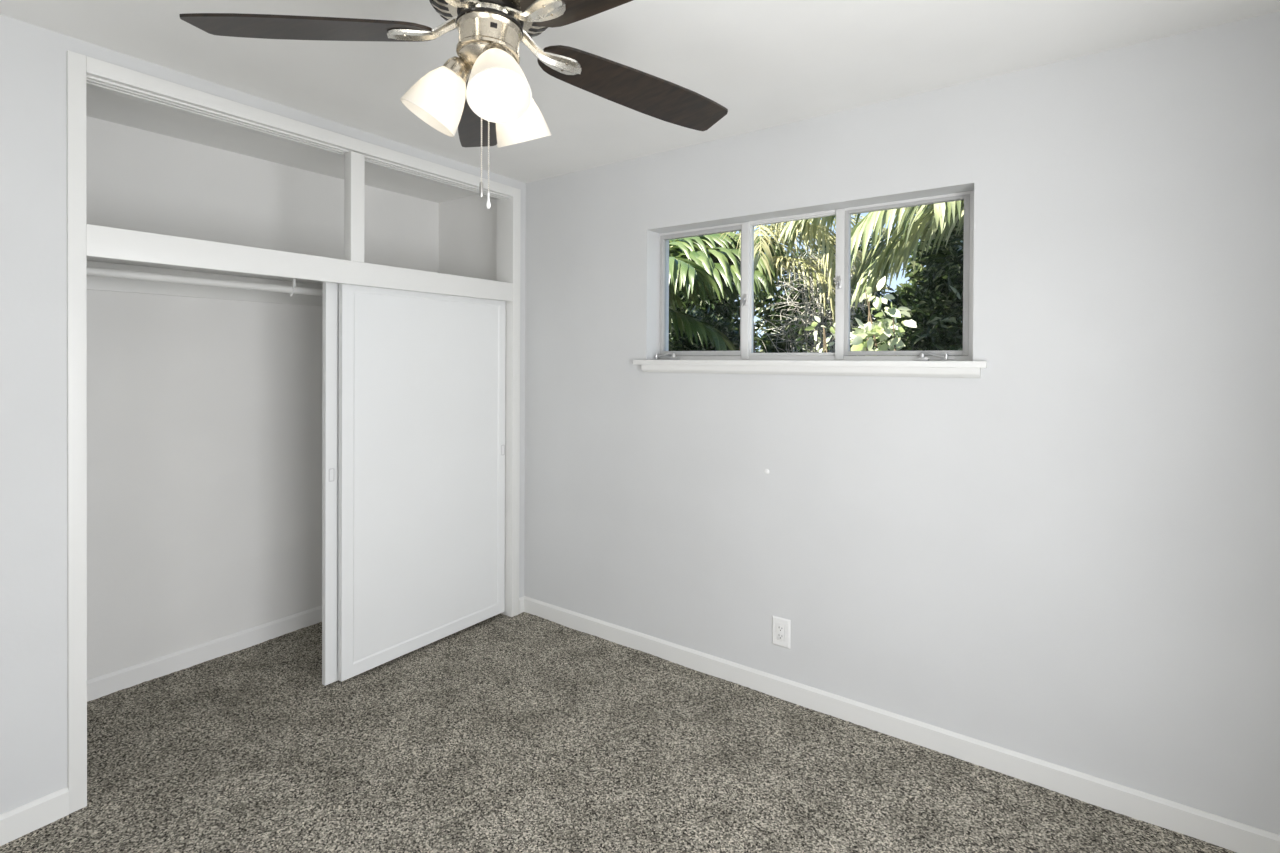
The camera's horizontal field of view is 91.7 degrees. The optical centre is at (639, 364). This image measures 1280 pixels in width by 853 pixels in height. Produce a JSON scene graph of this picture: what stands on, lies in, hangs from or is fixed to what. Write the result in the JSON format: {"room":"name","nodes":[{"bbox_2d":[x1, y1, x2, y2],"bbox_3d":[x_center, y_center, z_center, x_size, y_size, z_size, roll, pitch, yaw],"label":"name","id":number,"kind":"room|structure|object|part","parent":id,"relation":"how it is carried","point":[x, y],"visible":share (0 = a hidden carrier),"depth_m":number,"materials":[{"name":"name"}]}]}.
{"room":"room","nodes":[
{"label":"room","id":0,"kind":"room"},
{"bbox_2d":[86,116,438,679],"bbox_3d":[-2.264,0.235,2.757,0.120,2.540,3.150,1,0,35],"label":"wall","id":1,"kind":"structure","parent":0,"point":[204,415],"depth_m":2.94,"materials":[{"name":"paint"}]},
{"bbox_2d":[87,605,321,701],"bbox_3d":[-1.887,1.363,3.186,0.014,0.088,2.020,1,0,35],"label":"baseboard","id":2,"kind":"structure","parent":1,"relation":"attached to","point":[109,683],"depth_m":2.91,"materials":[{"name":"paint"}]},
{"bbox_2d":[87,257,322,306],"bbox_3d":[-1.615,-0.382,2.985,0.664,0.140,2.018,1,0,35],"label":"closet shelf","id":3,"kind":"object","parent":1,"relation":"attached to","point":[93,282],"visible":0.09,"depth_m":2.89,"materials":[{"name":"paint"}]},
{"bbox_2d":[87,266,322,295],"bbox_3d":[-1.546,-0.373,2.938,0.070,0.115,2.020,1,0,35],"label":"closet rod","id":4,"kind":"object","parent":3,"relation":"attached to","point":[92,271],"visible":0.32,"depth_m":2.55,"materials":[{"name":"paint"}]},
{"bbox_2d":[0,14,525,813],"bbox_3d":[-1.621,0.241,2.299,0.120,2.540,3.150,1,0,35],"label":"wall","id":5,"kind":"structure","parent":0,"point":[33,58],"depth_m":1.89,"materials":[{"name":"paint"}]},
{"bbox_2d":[0,786,68,845],"bbox_3d":[-2.141,1.373,1.468,0.014,0.088,1.188,1,0,35],"label":"baseboard","id":6,"kind":"structure","parent":5,"relation":"attached to","point":[15,823],"depth_m":1.88,"materials":[{"name":"paint"}]},
{"bbox_2d":[67,50,86,813],"bbox_3d":[-1.830,0.218,1.999,0.137,2.396,0.045,1,0,35],"label":"trim","id":7,"kind":"structure","parent":5,"relation":"attached to","point":[76,62],"depth_m":1.96,"materials":[{"name":"paint"}]},
{"bbox_2d":[86,224,512,301],"bbox_3d":[-1.288,-0.400,2.753,0.135,0.101,1.814,1,0,35],"label":"trim","id":8,"kind":"structure","parent":5,"relation":"attached to","point":[103,242],"depth_m":2.43,"materials":[{"name":"paint"}]},
{"bbox_2d":[86,56,512,199],"bbox_3d":[-1.285,-0.953,2.748,0.137,0.058,1.814,1,0,35],"label":"trim","id":9,"kind":"structure","parent":5,"relation":"attached to","point":[100,75],"depth_m":2.42,"materials":[{"name":"paint"}]},
{"bbox_2d":[322,282,338,685],"bbox_3d":[-1.103,0.510,3.097,0.030,1.780,0.950,1,0,35],"label":"sliding closet door","id":10,"kind":"structure","parent":5,"relation":"in","point":[330,342],"depth_m":2.72,"materials":[{"name":"paint"}]},
{"bbox_3d":[-1.352,0.484,2.723,0.003,0.058,0.025,1,0,35],"label":"finger pull","id":11,"kind":"part","parent":10,"relation":"part of","materials":[{"name":"metal"}]},
{"bbox_2d":[344,151,364,262],"bbox_3d":[-1.254,-0.687,2.727,0.056,0.474,0.062,1,0,35],"label":"trim","id":12,"kind":"structure","parent":5,"relation":"attached to","point":[354,162],"depth_m":2.71,"materials":[{"name":"paint"}]},
{"bbox_2d":[338,284,505,681],"bbox_3d":[-1.040,0.504,3.106,0.030,1.768,0.943,1,0,35],"label":"sliding closet door","id":13,"kind":"structure","parent":5,"relation":"in","point":[421,474],"depth_m":3.02,"materials":[{"name":"paint"}]},
{"bbox_2d":[496,187,520,616],"bbox_3d":[-0.748,0.214,3.517,0.137,2.396,0.055,1,0,35],"label":"trim","id":14,"kind":"structure","parent":5,"relation":"attached to","point":[508,210],"depth_m":3.48,"materials":[{"name":"paint"}]},
{"bbox_2d":[519,597,523,613],"bbox_3d":[-0.675,1.367,3.526,0.014,0.088,0.034,1,0,35],"label":"baseboard","id":15,"kind":"structure","parent":5,"relation":"attached to","point":[521,599],"depth_m":3.52,"materials":[{"name":"paint"}]},
{"bbox_2d":[0,612,1235,852],"bbox_3d":[-1.011,1.480,0.948,4.280,0.125,5.050,1,0,35],"label":"floor","id":16,"kind":"structure","parent":0,"point":[524,732],"depth_m":2.16,"materials":[{"name":"carpet"}]},
{"bbox_2d":[0,0,1279,202],"bbox_3d":[-0.999,-1.117,0.930,4.280,0.200,5.050,1,0,35],"label":"ceiling","id":17,"kind":"structure","parent":0,"point":[770,63],"depth_m":2.04,"materials":[{"name":"paint"}]},
{"bbox_2d":[179,0,727,208],"bbox_3d":[-0.281,-0.682,1.290,1.183,0.668,1.239,1,0,38],"label":"ceiling fan","id":18,"kind":"object","parent":17,"relation":"hanging from","point":[483,92],"visible":1,"depth_m":1.31,"materials":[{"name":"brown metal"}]},
{"bbox_3d":[-0.697,-0.720,1.330,0.524,0.042,0.128,0,0,2],"label":"blade","id":19,"kind":"part","parent":18,"relation":"part of","materials":[{"name":"brown wood"}]},
{"bbox_3d":[-0.442,-0.563,1.316,0.129,0.143,0.124,1,-3,35],"label":"lamp shade","id":20,"kind":"part","parent":18,"relation":"part of","materials":[{"name":"white glass"}]},
{"bbox_2d":[443,56,470,82],"bbox_3d":[-0.387,-0.626,1.317,0.068,0.055,0.059,1,-3,35],"label":"socket","id":21,"kind":"object","parent":18,"relation":"attached to","point":[456,69],"depth_m":1.30,"materials":[{"name":"silver metal"}]},
{"bbox_3d":[-0.427,-0.688,1.682,0.128,0.040,0.524,0,0,-16],"label":"blade","id":22,"kind":"part","parent":18,"relation":"part of","materials":[{"name":"brown wood"}]},
{"bbox_3d":[-0.354,-0.529,1.387,0.004,0.248,0.004,0,0,15],"label":"pull chain","id":23,"kind":"part","parent":18,"relation":"part of","materials":[{"name":"silver metal"}]},
{"bbox_3d":[-0.339,-0.517,1.391,0.004,0.270,0.004,0,0,15],"label":"pull chain","id":24,"kind":"part","parent":18,"relation":"part of","materials":[{"name":"silver metal"}]},
{"bbox_2d":[490,22,496,27],"bbox_3d":[-0.296,-0.689,1.259,0.015,0.011,0.006,0,0,-21],"label":"switch","id":25,"kind":"object","parent":18,"relation":"attached to","point":[492,24],"depth_m":1.26,"materials":[{"name":"black plastic"}]},
{"bbox_2d":[482,42,506,52],"bbox_3d":[-0.297,-0.625,1.258,0.069,0.055,0.056,1,-3,35],"label":"socket","id":26,"kind":"object","parent":18,"relation":"attached to","point":[486,46],"depth_m":1.24,"materials":[{"name":"silver metal"}]},
{"bbox_3d":[-0.285,-0.581,1.232,0.059,0.083,0.048,1,-3,35],"label":"bulb","id":27,"kind":"part","parent":18,"relation":"part of","materials":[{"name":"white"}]},
{"bbox_3d":[-0.276,-0.560,1.209,0.130,0.143,0.123,1,-3,35],"label":"lamp shade","id":28,"kind":"part","parent":18,"relation":"part of","materials":[{"name":"white glass"}]},
{"bbox_3d":[-0.266,-0.550,1.407,0.125,0.143,0.131,1,-3,35],"label":"lamp shade","id":29,"kind":"part","parent":18,"relation":"part of","materials":[{"name":"white glass"}]},
{"bbox_3d":[-0.021,-0.698,1.086,0.525,0.033,0.130,1,-3,35],"label":"blade","id":30,"kind":"part","parent":18,"relation":"part of","materials":[{"name":"brown wood"}]},
{"bbox_3d":[0.001,-0.675,1.533,0.256,0.033,0.509,1,-3,35],"label":"blade","id":31,"kind":"part","parent":18,"relation":"part of","materials":[{"name":"brown wood"}]},
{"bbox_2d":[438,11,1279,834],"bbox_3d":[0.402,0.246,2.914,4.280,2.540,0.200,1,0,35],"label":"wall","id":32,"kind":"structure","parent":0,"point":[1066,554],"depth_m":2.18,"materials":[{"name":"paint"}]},
{"bbox_2d":[772,615,790,648],"bbox_3d":[0.600,1.141,2.648,0.082,0.123,0.009,1,0,35],"label":"wall outlet","id":33,"kind":"object","parent":32,"relation":"attached to","point":[780,626],"visible":1,"depth_m":2.64,"materials":[{"name":"white plastic"}]},
{"bbox_2d":[777,624,784,640],"bbox_3d":[0.600,1.141,2.647,0.033,0.066,0.005,1,0,35],"label":"receptacle","id":34,"kind":"object","parent":33,"relation":"attached to","point":[780,627],"depth_m":2.64,"materials":[{"name":"white plastic"}]},
{"bbox_2d":[633,191,986,377],"bbox_3d":[0.647,-0.307,2.696,1.530,0.699,0.199,1,0,35],"label":"window","id":35,"kind":"structure","parent":32,"relation":"in","point":[844,362],"depth_m":2.60,"materials":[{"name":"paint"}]},
{"bbox_3d":[0.296,-0.346,3.018,0.454,0.606,0.032,1,0,35],"label":"sash","id":36,"kind":"part","parent":35,"relation":"part of","materials":[{"name":"paint"}]},
{"bbox_3d":[0.678,-0.342,2.758,0.400,0.606,0.024,1,0,35],"label":"sash","id":37,"kind":"part","parent":35,"relation":"part of","materials":[{"name":"glass"}]},
{"bbox_3d":[0.630,-0.006,2.676,1.530,0.024,0.146,1,0,35],"label":"sill","id":38,"kind":"part","parent":35,"relation":"part of","materials":[{"name":"paint"}]},
{"bbox_3d":[1.054,-0.339,2.478,0.466,0.606,0.032,1,0,35],"label":"sash","id":39,"kind":"part","parent":35,"relation":"part of","materials":[{"name":"glass"}]},
{"bbox_2d":[523,596,1279,852],"bbox_3d":[0.644,1.379,2.614,3.220,0.088,0.014,1,0,35],"label":"baseboard","id":40,"kind":"structure","parent":32,"relation":"attached to","point":[1232,835],"depth_m":2.25,"materials":[{"name":"paint"}]},
{"label":"outside","id":41,"kind":"structure","parent":0,"visible":0},
{"bbox_3d":[3.455,1.599,9.338,18.000,0.180,13.800,1,0,35],"label":"ground","id":42,"kind":"structure","parent":41,"visible":0},
{"bbox_2d":[669,284,739,344],"bbox_3d":[0.661,-0.101,8.374,1.818,3.221,0.936,1,0,32],"label":"bush","id":43,"kind":"object","parent":42,"relation":"on","point":[719,309],"visible":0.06,"depth_m":8.10,"materials":[{"name":"green plant"}]},
{"bbox_2d":[677,231,740,340],"bbox_3d":[0.883,-0.348,9.684,2.116,3.694,1.191,1,1,43],"label":"tree","id":44,"kind":"object","parent":42,"relation":"on","point":[735,310],"visible":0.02,"depth_m":9.28,"materials":[{"name":"green plant"}]},
{"bbox_2d":[669,306,757,352],"bbox_3d":[0.595,0.422,7.075,1.720,2.185,0.988,1,0,35],"label":"bush","id":45,"kind":"object","parent":42,"relation":"on","point":[683,344],"visible":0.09,"depth_m":6.79,"materials":[{"name":"green plant"}]},
{"bbox_2d":[669,232,784,350],"bbox_3d":[0.101,0.050,6.536,2.244,2.929,3.511,0,0,-25],"label":"palm","id":46,"kind":"object","parent":42,"relation":"on","point":[692,270],"visible":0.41,"depth_m":5.50,"materials":[{"name":"green plant"}]},
{"bbox_2d":[675,208,914,352],"bbox_3d":[1.392,-0.044,6.244,1.971,3.130,2.588,0,0,-18],"label":"palm","id":47,"kind":"object","parent":42,"relation":"on","point":[776,229],"visible":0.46,"depth_m":5.26,"materials":[{"name":"green plant"}]},
{"bbox_2d":[764,256,863,351],"bbox_3d":[2.521,-0.045,8.894,1.607,3.113,1.196,1,0,35],"label":"tree","id":48,"kind":"object","parent":42,"relation":"on","point":[835,256],"visible":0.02,"depth_m":8.75,"materials":[{"name":"green plant"}]},
{"bbox_2d":[805,316,834,352],"bbox_3d":[1.341,0.587,4.602,0.357,1.888,0.333,0,0,17],"label":"variegated shrub","id":49,"kind":"object","parent":42,"relation":"on","point":[809,328],"visible":0.14,"depth_m":4.59,"materials":[{"name":"green plant"}]},
{"bbox_3d":[1.401,0.618,4.560,0.168,1.828,0.190,1,0,35],"label":"stem","id":50,"kind":"part","parent":49,"relation":"part of","materials":[{"name":"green plant"}]},
{"bbox_2d":[754,223,893,352],"bbox_3d":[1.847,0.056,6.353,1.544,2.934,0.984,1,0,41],"label":"thicket","id":51,"kind":"object","parent":42,"relation":"on","point":[807,309],"visible":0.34,"depth_m":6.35,"materials":[{"name":"green plant"}]},
{"bbox_2d":[775,200,963,308],"bbox_3d":[2.588,-0.135,4.500,2.729,3.350,2.136,0,0,-10],"label":"palm","id":52,"kind":"object","parent":42,"relation":"on","point":[898,248],"visible":0.32,"depth_m":4.46,"materials":[{"name":"green plant"}]},
{"bbox_2d":[850,276,916,350],"bbox_3d":[1.510,0.495,3.843,0.503,2.085,0.560,1,0,35],"label":"variegated shrub","id":53,"kind":"object","parent":42,"relation":"on","point":[883,328],"visible":0.14,"depth_m":3.77,"materials":[{"name":"green plant"}]},
{"bbox_3d":[1.474,0.540,3.780,0.234,1.996,0.287,0,0,19],"label":"stem","id":54,"kind":"part","parent":53,"relation":"part of","materials":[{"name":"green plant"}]},
{"bbox_2d":[850,216,963,355],"bbox_3d":[2.356,0.152,4.990,1.541,2.770,1.115,1,0,35],"label":"bush","id":55,"kind":"object","parent":42,"relation":"on","point":[933,331],"visible":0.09,"depth_m":4.82,"materials":[{"name":"green plant"}]},
{"bbox_2d":[891,225,960,333],"bbox_3d":[3.762,-0.238,7.394,1.819,3.531,1.214,1,0,35],"label":"tree","id":56,"kind":"object","parent":42,"relation":"on","point":[917,269],"visible":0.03,"depth_m":7.47,"materials":[{"name":"green plant"}]}
]}

